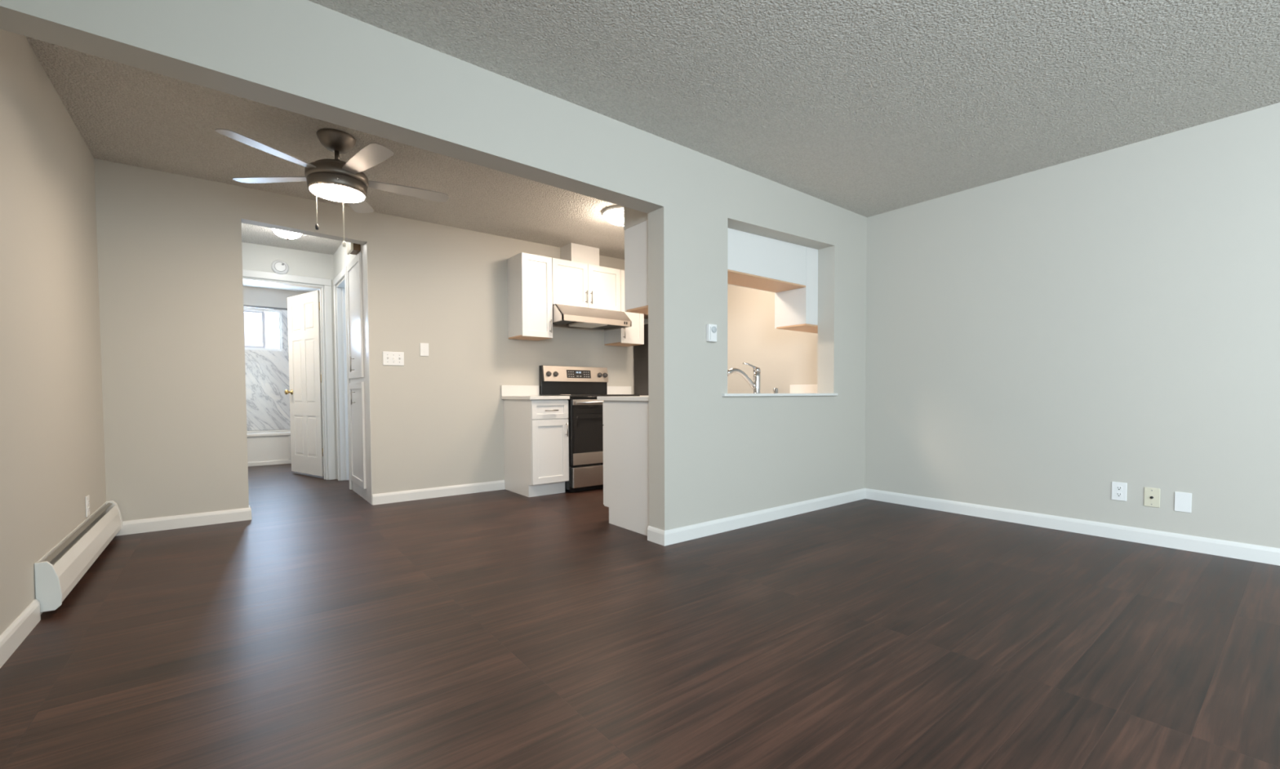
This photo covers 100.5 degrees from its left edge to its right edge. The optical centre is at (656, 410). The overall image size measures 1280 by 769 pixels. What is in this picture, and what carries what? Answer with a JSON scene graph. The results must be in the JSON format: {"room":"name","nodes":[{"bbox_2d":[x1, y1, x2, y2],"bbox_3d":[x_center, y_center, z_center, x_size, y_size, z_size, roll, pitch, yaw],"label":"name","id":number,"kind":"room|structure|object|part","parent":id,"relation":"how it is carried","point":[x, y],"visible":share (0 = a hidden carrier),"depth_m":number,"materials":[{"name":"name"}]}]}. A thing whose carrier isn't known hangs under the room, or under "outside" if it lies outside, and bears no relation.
{"room":"empty living room","nodes":[
{"label":"empty living room","id":0,"kind":"room"},
{"bbox_2d":[0,28,106,635],"bbox_3d":[-2.507,-0.355,1.996,0.120,2.440,12.530,-2,2,-39],"label":"wall","id":1,"kind":"structure","parent":0,"point":[52,443],"depth_m":2.35,"materials":[{"name":"grey paint"}]},
{"bbox_2d":[0,599,40,668],"bbox_3d":[-0.528,0.886,-0.311,0.014,0.090,6.400,-2,2,-39],"label":"baseboard","id":2,"kind":"structure","parent":1,"relation":"attached to","point":[17,632],"depth_m":1.97,"materials":[{"name":"white paint"}]},
{"bbox_2d":[34,500,122,612],"bbox_3d":[-3.032,0.709,2.842,0.074,0.208,1.650,-2,2,-39],"label":"baseboard heater","id":3,"kind":"object","parent":1,"relation":"attached to","point":[59,571],"visible":0.94,"depth_m":2.51,"materials":[{"name":"white metal"}]},
{"bbox_3d":[-3.055,0.709,2.814,0.003,0.198,1.604,-2,2,-39],"label":"plate","id":4,"kind":"part","parent":3,"relation":"part of","materials":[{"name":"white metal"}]},
{"bbox_3d":[-3.011,0.712,2.849,0.028,0.163,1.604,-2,2,-39],"label":"panel","id":5,"kind":"part","parent":3,"relation":"part of","materials":[{"name":"white metal"}]},
{"bbox_2d":[84,494,89,516],"bbox_3d":[-3.207,0.537,3.000,0.009,0.115,0.074,-2,2,-39],"label":"wall outlet","id":6,"kind":"object","parent":1,"relation":"attached to","point":[87,497],"visible":1,"depth_m":2.98,"materials":[{"name":"white plastic"}]},
{"bbox_2d":[244,310,290,431],"bbox_3d":[-5.457,-0.574,7.172,1.560,1.723,0.760,-2,2,-39],"label":"marble surround","id":7,"kind":"object","parent":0,"point":[267,371],"visible":0.2,"depth_m":7.59,"materials":[{"name":"white stone"}]},
{"bbox_2d":[243,304,287,310],"bbox_3d":[-5.247,-1.353,6.883,1.535,0.060,0.060,-2,2,-39],"label":"shower rod","id":8,"kind":"object","parent":7,"relation":"attached to","point":[244,305],"visible":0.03,"depth_m":6.97,"materials":[{"name":"silver metal"}]},
{"bbox_2d":[243,286,307,431],"bbox_3d":[-4.494,-0.550,8.514,5.207,2.440,0.120,-2,2,-39],"label":"wall","id":9,"kind":"structure","parent":0,"point":[257,296],"depth_m":7.57,"materials":[{"name":"grey paint"}]},
{"bbox_2d":[243,307,282,351],"bbox_3d":[-5.623,-1.150,7.568,0.473,0.585,0.050,-2,2,-39],"label":"window","id":10,"kind":"structure","parent":9,"relation":"in","point":[262,312],"depth_m":7.57,"materials":[{"name":"white paint"}]},
{"bbox_3d":[-5.682,-1.148,7.513,0.252,0.513,0.026,-2,2,-39],"label":"sash","id":11,"kind":"part","parent":10,"relation":"part of","materials":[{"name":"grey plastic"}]},
{"bbox_2d":[241,242,337,479],"bbox_3d":[-2.810,-0.491,6.424,4.967,2.440,0.120,-2,2,-39],"label":"wall","id":12,"kind":"structure","parent":0,"point":[257,257],"depth_m":5.57,"materials":[{"name":"white paint"}]},
{"bbox_2d":[271,259,288,274],"bbox_3d":[-3.853,-1.473,5.448,0.148,0.148,0.046,-2,2,-39],"label":"smoke detector","id":13,"kind":"object","parent":12,"relation":"attached to","point":[280,267],"visible":1,"depth_m":5.44,"materials":[{"name":"white plastic"}]},
{"bbox_2d":[242,269,335,479],"bbox_3d":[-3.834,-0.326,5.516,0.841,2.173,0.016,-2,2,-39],"label":"trim","id":14,"kind":"structure","parent":12,"relation":"attached to","point":[246,273],"depth_m":5.74,"materials":[{"name":"white paint"}]},
{"bbox_2d":[284,289,324,476],"bbox_3d":[-3.965,-0.302,6.071,0.776,2.035,0.182,1,2,29],"label":"door","id":15,"kind":"structure","parent":12,"relation":"in","point":[303,309],"depth_m":6.01,"materials":[{"name":"white paint"}]},
{"bbox_3d":[-4.247,-0.218,6.228,0.060,0.060,0.182,1,2,34],"label":"knob","id":16,"kind":"part","parent":15,"relation":"part of","materials":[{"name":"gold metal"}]},
{"bbox_2d":[333,241,364,490],"bbox_3d":[-2.931,-0.452,5.188,0.115,2.440,1.654,-2,2,-39],"label":"wall","id":17,"kind":"structure","parent":0,"point":[341,260],"depth_m":5.38,"materials":[{"name":"white paint"}]},
{"bbox_2d":[333,266,351,489],"bbox_3d":[-3.210,-0.317,5.435,0.016,2.157,0.765,-2,2,-39],"label":"trim","id":18,"kind":"structure","parent":17,"relation":"attached to","point":[343,273],"depth_m":5.64,"materials":[{"name":"white paint"}]},
{"bbox_2d":[336,277,349,480],"bbox_3d":[-3.157,-0.283,5.475,0.115,2.085,0.640,-2,2,-39],"label":"door","id":19,"kind":"structure","parent":17,"relation":"attached to","point":[340,287],"depth_m":5.69,"materials":[{"name":"white paint"}]},
{"bbox_2d":[346,241,360,254],"bbox_3d":[-2.643,-1.474,4.642,0.074,0.189,0.200,-2,2,-39],"label":"door chime","id":20,"kind":"object","parent":17,"relation":"attached to","point":[352,248],"visible":0.46,"depth_m":4.59,"materials":[{"name":"white plastic"}]},
{"bbox_2d":[362,242,372,505],"bbox_3d":[-2.439,-0.301,4.487,0.004,2.178,0.180,-2,2,-39],"label":"trim","id":21,"kind":"structure","parent":17,"relation":"attached to","point":[365,246],"depth_m":4.48,"materials":[{"name":"white paint"}]},
{"bbox_2d":[93,158,648,521],"bbox_3d":[-1.696,-0.452,5.043,4.967,2.440,0.120,-2,2,-39],"label":"wall","id":22,"kind":"structure","parent":0,"point":[170,253],"depth_m":3.88,"materials":[{"name":"grey paint"}]},
{"bbox_2d":[115,480,505,536],"bbox_3d":[-2.566,0.748,4.367,2.710,0.090,0.134,-2,2,-39],"label":"baseboard","id":23,"kind":"structure","parent":22,"relation":"attached to","point":[162,523],"depth_m":3.88,"materials":[{"name":"white paint"}]},
{"bbox_2d":[382,351,404,365],"bbox_3d":[-2.232,-0.444,4.521,0.165,0.116,0.020,-2,2,-39],"label":"light switch","id":24,"kind":"object","parent":22,"relation":"attached to","point":[392,358],"visible":1,"depth_m":4.52,"materials":[{"name":"white plastic"}]},
{"bbox_2d":[420,342,428,355],"bbox_3d":[-2.040,-0.538,4.681,0.072,0.114,0.008,-2,2,-39],"label":"wall plate","id":25,"kind":"object","parent":22,"relation":"attached to","point":[424,346],"visible":1,"depth_m":4.68,"materials":[{"name":"white plastic"}]},
{"bbox_2d":[501,385,539,395],"bbox_3d":[-1.339,-0.197,5.248,0.394,0.104,0.018,-2,2,-39],"label":"backsplash","id":26,"kind":"structure","parent":22,"relation":"attached to","point":[506,390],"depth_m":5.24,"materials":[{"name":"white stone"}]},
{"bbox_2d":[507,252,552,340],"bbox_3d":[-1.205,-1.083,5.114,0.314,0.770,0.355,-2,2,-39],"label":"upper cabinet","id":27,"kind":"object","parent":22,"relation":"attached to","point":[530,277],"visible":1,"depth_m":5.02,"materials":[{"name":"white paint"}]},
{"bbox_3d":[-1.221,-0.704,5.147,0.312,0.012,0.299,-2,2,-39],"label":"underside panel","id":28,"kind":"part","parent":27,"relation":"part of","materials":[{"name":"brown wood"}]},
{"bbox_3d":[-1.122,-1.080,5.011,0.311,0.766,0.018,-2,2,-39],"label":"door","id":29,"kind":"part","parent":27,"relation":"part of","materials":[{"name":"white paint"}]},
{"bbox_2d":[551,257,620,311],"bbox_3d":[-0.773,-1.257,5.458,0.795,0.447,0.355,-2,2,-39],"label":"upper cabinet","id":30,"kind":"object","parent":22,"relation":"attached to","point":[579,284],"visible":0.78,"depth_m":5.33,"materials":[{"name":"white paint"}]},
{"bbox_3d":[-0.844,-1.249,5.230,0.394,0.443,0.018,-2,2,-39],"label":"door","id":31,"kind":"part","parent":30,"relation":"part of","materials":[{"name":"white paint"}]},
{"bbox_2d":[560,242,599,266],"bbox_3d":[-0.791,-1.586,5.518,0.333,0.206,0.225,-2,2,-39],"label":"duct cover","id":32,"kind":"object","parent":30,"relation":"on","point":[571,251],"visible":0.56,"depth_m":5.42,"materials":[{"name":"white paint"}]},
{"bbox_2d":[552,303,631,331],"bbox_3d":[-0.721,-0.944,5.410,0.796,0.172,0.507,-2,2,-39],"label":"range hood","id":33,"kind":"object","parent":30,"relation":"attached to","point":[564,316],"visible":0.93,"depth_m":5.27,"materials":[{"name":"silver metal"}]},
{"bbox_2d":[568,321,607,328],"bbox_3d":[-0.685,-0.868,5.357,0.270,0.024,0.300,-2,2,-39],"label":"lamp","id":34,"kind":"object","parent":33,"relation":"attached to","point":[588,325],"depth_m":5.32,"materials":[{"name":"white"}]},
{"bbox_3d":[-0.534,-1.258,5.479,0.395,0.443,0.018,-2,2,-39],"label":"door","id":35,"kind":"part","parent":30,"relation":"part of","materials":[{"name":"white paint"}]},
{"bbox_2d":[607,386,631,394],"bbox_3d":[-0.424,-0.223,5.985,0.346,0.104,0.018,-2,2,-39],"label":"backsplash","id":36,"kind":"structure","parent":22,"relation":"attached to","point":[611,389],"depth_m":5.98,"materials":[{"name":"white stone"}]},
{"bbox_2d":[604,269,644,346],"bbox_3d":[-0.341,-1.107,5.810,0.307,0.770,0.355,-2,2,-39],"label":"upper cabinet","id":37,"kind":"object","parent":22,"relation":"attached to","point":[633,335],"visible":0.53,"depth_m":5.72,"materials":[{"name":"white paint"}]},
{"bbox_3d":[-0.357,-0.729,5.843,0.305,0.012,0.299,-2,2,-39],"label":"underside panel","id":38,"kind":"part","parent":37,"relation":"part of","materials":[{"name":"brown wood"}]},
{"bbox_3d":[-0.258,-1.104,5.706,0.304,0.766,0.018,-2,2,-39],"label":"door","id":39,"kind":"part","parent":37,"relation":"part of","materials":[{"name":"white paint"}]},
{"bbox_2d":[0,0,866,530],"bbox_3d":[-0.157,-0.398,3.134,4.967,2.440,0.155,-2,2,-39],"label":"wall partition","id":40,"kind":"structure","parent":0,"point":[713,455],"depth_m":3.17,"materials":[{"name":"grey paint"}]},
{"bbox_2d":[624,219,648,314],"bbox_3d":[0.125,-0.946,3.674,0.643,0.550,0.355,-2,2,-39],"label":"upper cabinet","id":41,"kind":"object","parent":40,"relation":"attached to","point":[636,237],"visible":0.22,"depth_m":3.48,"materials":[{"name":"white paint"}]},
{"bbox_3d":[0.143,-0.676,3.661,0.641,0.012,0.299,-2,2,-39],"label":"underside panel","id":42,"kind":"part","parent":41,"relation":"part of","materials":[{"name":"brown wood"}]},
{"bbox_2d":[706,324,716,342],"bbox_3d":[0.360,-0.500,3.422,0.074,0.112,0.040,-2,2,-39],"label":"thermostat","id":43,"kind":"object","parent":40,"relation":"attached to","point":[711,329],"visible":1,"depth_m":3.41,"materials":[{"name":"white plastic"}]},
{"bbox_2d":[647,488,865,546],"bbox_3d":[0.891,0.748,4.002,2.297,0.090,0.169,-2,2,-39],"label":"baseboard","id":44,"kind":"structure","parent":40,"relation":"attached to","point":[668,537],"depth_m":3.68,"materials":[{"name":"white paint"}]},
{"bbox_2d":[727,227,806,292],"bbox_3d":[0.741,-1.206,4.163,0.938,0.412,0.355,-2,2,-39],"label":"upper cabinet","id":45,"kind":"object","parent":40,"relation":"attached to","point":[754,261],"visible":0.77,"depth_m":4.04,"materials":[{"name":"white paint"}]},
{"bbox_3d":[0.759,-1.005,4.148,0.936,0.012,0.299,-2,2,-39],"label":"underside panel","id":46,"kind":"part","parent":45,"relation":"part of","materials":[{"name":"brown wood"}]},
{"bbox_2d":[721,393,838,396],"bbox_3d":[0.900,-0.120,3.995,1.320,0.020,0.213,-2,2,-39],"label":"trim","id":47,"kind":"structure","parent":40,"relation":"attached to","point":[722,394],"depth_m":3.82,"materials":[{"name":"white paint"}]},
{"bbox_2d":[774,246,817,333],"bbox_3d":[1.360,-1.070,4.666,0.646,0.719,0.355,-2,2,-39],"label":"upper cabinet","id":48,"kind":"object","parent":40,"relation":"attached to","point":[795,309],"visible":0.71,"depth_m":4.41,"materials":[{"name":"white paint"}]},
{"bbox_3d":[1.151,-1.069,4.669,0.322,0.715,0.018,-2,2,-39],"label":"door","id":49,"kind":"part","parent":48,"relation":"part of","materials":[{"name":"white paint"}]},
{"bbox_3d":[1.378,-0.716,4.656,0.644,0.012,0.299,-2,2,-39],"label":"underside panel","id":50,"kind":"part","parent":48,"relation":"part of","materials":[{"name":"brown wood"}]},
{"bbox_2d":[623,206,648,230],"bbox_3d":[0.753,-1.446,4.146,2.235,0.414,0.324,-2,2,-39],"label":"wall","id":51,"kind":"structure","parent":0,"point":[632,217],"depth_m":3.50,"materials":[{"name":"grey paint"}]},
{"bbox_2d":[0,463,1279,768],"bbox_3d":[-0.522,0.859,3.630,5.207,0.100,12.770,-2,2,-39],"label":"floor","id":52,"kind":"structure","parent":0,"point":[326,628],"depth_m":1.96,"materials":[{"name":"brown wood"}]},
{"bbox_2d":[246,429,291,466],"bbox_3d":[-5.454,0.502,7.196,1.544,0.425,0.746,-2,2,-39],"label":"bathtub","id":53,"kind":"object","parent":52,"relation":"on","point":[264,447],"visible":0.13,"depth_m":7.03,"materials":[{"name":"white ceramic"}]},
{"bbox_3d":[-5.227,0.695,6.921,1.544,0.055,0.016,-2,2,-39],"label":"apron panel","id":54,"kind":"part","parent":53,"relation":"part of","materials":[{"name":"white ceramic"}]},
{"bbox_3d":[-4.786,0.492,7.273,0.406,0.324,0.012,-2,2,-39],"label":"apron panel","id":55,"kind":"part","parent":53,"relation":"part of","materials":[{"name":"white ceramic"}]},
{"bbox_2d":[346,249,367,501],"bbox_3d":[-2.578,-0.305,4.937,0.456,2.160,0.675,-2,2,-39],"label":"linen cabinet","id":56,"kind":"object","parent":52,"relation":"on","point":[354,268],"visible":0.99,"depth_m":4.78,"materials":[{"name":"white paint"}]},
{"bbox_3d":[-2.756,-0.421,4.819,0.035,0.140,0.011,-2,2,-39],"label":"handle","id":57,"kind":"part","parent":56,"relation":"part of","materials":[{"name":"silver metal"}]},
{"bbox_3d":[-2.755,-0.121,4.828,0.035,0.130,0.011,-2,2,-39],"label":"handle","id":58,"kind":"part","parent":56,"relation":"part of","materials":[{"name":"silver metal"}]},
{"bbox_3d":[-2.729,-0.829,4.814,0.018,1.065,0.628,-2,2,-39],"label":"door","id":59,"kind":"part","parent":56,"relation":"part of","materials":[{"name":"white paint"}]},
{"bbox_3d":[-2.726,0.208,4.846,0.018,0.930,0.628,-2,2,-39],"label":"door","id":60,"kind":"part","parent":56,"relation":"part of","materials":[{"name":"white paint"}]},
{"bbox_2d":[503,399,568,497],"bbox_3d":[-1.131,0.330,5.026,0.367,0.874,0.648,-2,2,-39],"label":"base cabinet","id":61,"kind":"object","parent":52,"relation":"on","point":[536,433],"visible":1,"depth_m":4.84,"materials":[{"name":"white paint"}]},
{"bbox_2d":[501,395,569,399],"bbox_3d":[-1.146,-0.122,5.010,0.394,0.030,0.634,-2,2,-39],"label":"countertop","id":62,"kind":"structure","parent":61,"relation":"on","point":[522,397],"depth_m":4.78,"materials":[{"name":"white stone"}]},
{"bbox_3d":[-0.957,-0.009,4.798,0.363,0.166,0.018,-2,2,-39],"label":"drawer","id":63,"kind":"part","parent":61,"relation":"part of","materials":[{"name":"white paint"}]},
{"bbox_3d":[-0.955,0.366,4.809,0.363,0.574,0.018,-2,2,-39],"label":"door","id":64,"kind":"part","parent":61,"relation":"part of","materials":[{"name":"white paint"}]},
{"bbox_2d":[538,365,639,492],"bbox_3d":[-0.658,0.148,5.369,0.798,1.213,0.694,-2,2,-39],"label":"electric range","id":65,"kind":"object","parent":52,"relation":"on","point":[583,384],"visible":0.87,"depth_m":5.07,"materials":[{"name":"black metal"}]},
{"bbox_3d":[-1.077,-0.371,5.354,0.054,0.054,0.032,-2,2,-39],"label":"knob","id":66,"kind":"part","parent":65,"relation":"part of","materials":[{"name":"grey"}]},
{"bbox_3d":[-1.015,-0.373,5.404,0.054,0.054,0.032,-2,2,-39],"label":"knob","id":67,"kind":"part","parent":65,"relation":"part of","materials":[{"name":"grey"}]},
{"bbox_3d":[-0.830,-0.384,5.577,0.772,0.157,0.032,-2,2,-39],"label":"control panel","id":68,"kind":"part","parent":65,"relation":"part of","materials":[{"name":"silver metal"}]},
{"bbox_3d":[-0.490,0.194,5.162,0.788,0.610,0.039,-2,2,-39],"label":"oven door","id":69,"kind":"part","parent":65,"relation":"part of","materials":[{"name":"black glass"}]},
{"bbox_3d":[-0.480,0.617,5.179,0.770,0.188,0.043,-2,2,-39],"label":"storage drawer","id":70,"kind":"part","parent":65,"relation":"part of","materials":[{"name":"silver metal"}]},
{"bbox_3d":[-0.470,-0.086,5.141,0.770,0.050,0.004,-2,2,-39],"label":"door trim","id":71,"kind":"part","parent":65,"relation":"part of","materials":[{"name":"silver metal"}]},
{"bbox_3d":[-0.468,0.444,5.158,0.770,0.110,0.004,-2,2,-39],"label":"door trim","id":72,"kind":"part","parent":65,"relation":"part of","materials":[{"name":"silver metal"}]},
{"bbox_3d":[-0.458,-0.083,5.113,0.736,0.028,0.054,-2,2,-39],"label":"handle","id":73,"kind":"part","parent":65,"relation":"part of","materials":[{"name":"silver metal"}]},
{"bbox_2d":[542,394,639,397],"bbox_3d":[-0.654,-0.151,5.353,0.798,0.024,0.569,-2,2,-39],"label":"cooktop","id":74,"kind":"object","parent":65,"relation":"in","point":[571,395],"depth_m":5.07,"materials":[{"name":"black glass"}]},
{"bbox_2d":[602,400,648,535],"bbox_3d":[0.658,0.346,4.322,2.231,0.874,0.638,-2,2,-39],"label":"base cabinet","id":75,"kind":"object","parent":52,"relation":"on","point":[626,423],"visible":0.12,"depth_m":3.61,"materials":[{"name":"white paint"}]},
{"bbox_3d":[-0.188,0.013,3.984,0.494,0.166,0.018,-2,2,-39],"label":"drawer","id":76,"kind":"part","parent":75,"relation":"part of","materials":[{"name":"white paint"}]},
{"bbox_3d":[-0.187,0.389,3.995,0.494,0.574,0.018,-2,2,-39],"label":"door","id":77,"kind":"part","parent":75,"relation":"part of","materials":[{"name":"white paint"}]},
{"bbox_2d":[596,395,648,400],"bbox_3d":[0.649,-0.106,4.299,2.257,0.030,0.634,-2,2,-39],"label":"countertop","id":78,"kind":"structure","parent":75,"relation":"on","point":[610,397],"depth_m":3.63,"materials":[{"name":"white stone"}]},
{"bbox_2d":[727,362,760,393],"bbox_3d":[0.658,-0.242,4.088,0.331,0.254,0.068,-1,2,-20],"label":"kitchen faucet","id":79,"kind":"object","parent":78,"relation":"on","point":[755,384],"visible":0.78,"depth_m":4.10,"materials":[{"name":"silver metal"}]},
{"bbox_3d":[0.650,-0.247,4.089,0.260,0.160,0.040,-1,2,-16],"label":"spout","id":80,"kind":"part","parent":79,"relation":"part of","materials":[{"name":"silver metal"}]},
{"bbox_3d":[0.743,-0.335,4.105,0.149,0.071,0.058,-1,2,-32],"label":"lever","id":81,"kind":"part","parent":79,"relation":"part of","materials":[{"name":"silver metal"}]},
{"bbox_2d":[773,387,777,393],"bbox_3d":[0.961,-0.154,4.279,0.048,0.063,0.048,-2,2,-39],"label":"air gap cap","id":82,"kind":"object","parent":78,"relation":"on","point":[775,389],"visible":0.57,"depth_m":4.26,"materials":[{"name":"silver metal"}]},
{"bbox_2d":[634,324,648,395],"bbox_3d":[0.245,-0.119,6.035,0.675,1.700,0.756,-2,2,-39],"label":"refrigerator","id":83,"kind":"object","parent":52,"relation":"on","point":[641,352],"visible":0.02,"depth_m":5.99,"materials":[{"name":"grey"}]},
{"bbox_2d":[25,0,1279,292],"bbox_3d":[-0.530,-1.680,3.552,5.207,0.100,12.770,-2,2,-39],"label":"ceiling","id":84,"kind":"structure","parent":0,"point":[864,108],"depth_m":2.68,"materials":[{"name":"white paint"}]},
{"bbox_2d":[271,228,302,239],"bbox_3d":[-3.343,-1.605,4.821,0.244,0.109,0.251,-2,2,-39],"label":"ceiling light","id":85,"kind":"object","parent":84,"relation":"attached to","point":[288,235],"visible":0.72,"depth_m":4.78,"materials":[{"name":"white glass"}]},
{"bbox_2d":[214,128,448,247],"bbox_3d":[-1.840,-1.275,3.142,1.171,0.673,1.186,-2,2,-39],"label":"ceiling fan","id":86,"kind":"object","parent":84,"relation":"hanging from","point":[336,180],"visible":1,"depth_m":3.04,"materials":[{"name":"silver metal"}]},
{"bbox_3d":[-2.014,-1.361,2.780,0.122,0.023,0.487,0,2,21],"label":"blade","id":87,"kind":"part","parent":86,"relation":"part of","materials":[{"name":"silver metal"}]},
{"bbox_3d":[-2.256,-1.372,3.152,0.487,0.023,0.122,0,2,3],"label":"blade","id":88,"kind":"part","parent":86,"relation":"part of","materials":[{"name":"silver metal"}]},
{"bbox_3d":[-1.908,-1.166,2.986,0.005,0.227,0.005,1,2,29],"label":"pull chain","id":89,"kind":"part","parent":86,"relation":"part of","materials":[{"name":"beige"}]},
{"bbox_3d":[-1.781,-1.125,3.029,0.005,0.312,0.005,-1,2,-16],"label":"pull chain","id":90,"kind":"part","parent":86,"relation":"part of","materials":[{"name":"beige"}]},
{"bbox_3d":[-1.976,-1.383,3.498,0.122,0.023,0.487,-1,2,-15],"label":"blade","id":91,"kind":"part","parent":86,"relation":"part of","materials":[{"name":"silver metal"}]},
{"bbox_3d":[-1.584,-1.366,2.895,0.487,0.023,0.122,1,2,39],"label":"blade","id":92,"kind":"part","parent":86,"relation":"part of","materials":[{"name":"silver metal"}]},
{"bbox_3d":[-1.561,-1.380,3.339,0.487,0.023,0.122,-1,2,-33],"label":"blade","id":93,"kind":"part","parent":86,"relation":"part of","materials":[{"name":"silver metal"}]},
{"bbox_2d":[602,204,623,226],"bbox_3d":[-0.267,-1.603,4.453,0.370,0.109,0.370,-2,2,-39],"label":"ceiling light","id":94,"kind":"object","parent":84,"relation":"attached to","point":[614,215],"visible":0.43,"depth_m":4.34,"materials":[{"name":"white glass"}]},
{"bbox_3d":[-0.267,-1.647,4.452,0.370,0.021,0.370,-2,2,-39],"label":"plate","id":95,"kind":"part","parent":94,"relation":"part of","materials":[{"name":"white glass"}]},
{"bbox_2d":[727,102,1279,548],"bbox_3d":[1.455,-0.467,5.186,0.120,2.440,12.530,-2,2,-39],"label":"wall","id":96,"kind":"structure","parent":0,"point":[1038,341],"depth_m":3.44,"materials":[{"name":"grey paint"}]},
{"bbox_2d":[790,384,817,393],"bbox_3d":[1.444,-0.200,5.097,0.018,0.102,0.385,-2,2,-39],"label":"backsplash","id":97,"kind":"structure","parent":96,"relation":"attached to","point":[794,388],"depth_m":5.11,"materials":[{"name":"white stone"}]},
{"bbox_2d":[865,488,1279,565],"bbox_3d":[3.581,0.786,2.483,0.014,0.090,5.600,-2,2,-39],"label":"baseboard","id":98,"kind":"structure","parent":96,"relation":"attached to","point":[1248,552],"depth_m":3.41,"materials":[{"name":"white paint"}]},
{"bbox_2d":[1111,481,1127,501],"bbox_3d":[2.896,0.505,3.327,0.009,0.115,0.074,-2,2,-39],"label":"wall outlet","id":99,"kind":"object","parent":96,"relation":"attached to","point":[1119,490],"visible":1,"depth_m":3.32,"materials":[{"name":"white plastic"}]},
{"bbox_2d":[1115,492,1122,497],"bbox_3d":[2.894,0.525,3.325,0.002,0.028,0.032,-2,2,-39],"label":"receptacle","id":100,"kind":"object","parent":99,"relation":"attached to","point":[1117,494],"depth_m":3.32,"materials":[{"name":"grey plastic"}]},
{"bbox_2d":[1115,485,1122,490],"bbox_3d":[2.894,0.485,3.324,0.002,0.028,0.032,-2,2,-39],"label":"receptacle","id":101,"kind":"object","parent":99,"relation":"attached to","point":[1117,487],"depth_m":3.32,"materials":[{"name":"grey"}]},
{"bbox_2d":[1143,487,1159,507],"bbox_3d":[2.989,0.523,3.207,0.014,0.115,0.072,-2,2,-39],"label":"cable plate","id":102,"kind":"object","parent":96,"relation":"attached to","point":[1151,495],"visible":1,"depth_m":3.21,"materials":[{"name":"beige plastic"}]},
{"bbox_2d":[1173,491,1191,512],"bbox_3d":[3.077,0.534,3.105,0.006,0.115,0.072,-2,2,-39],"label":"wall plate","id":103,"kind":"object","parent":96,"relation":"attached to","point":[1183,500],"visible":1,"depth_m":3.10,"materials":[{"name":"white plastic"}]}
]}

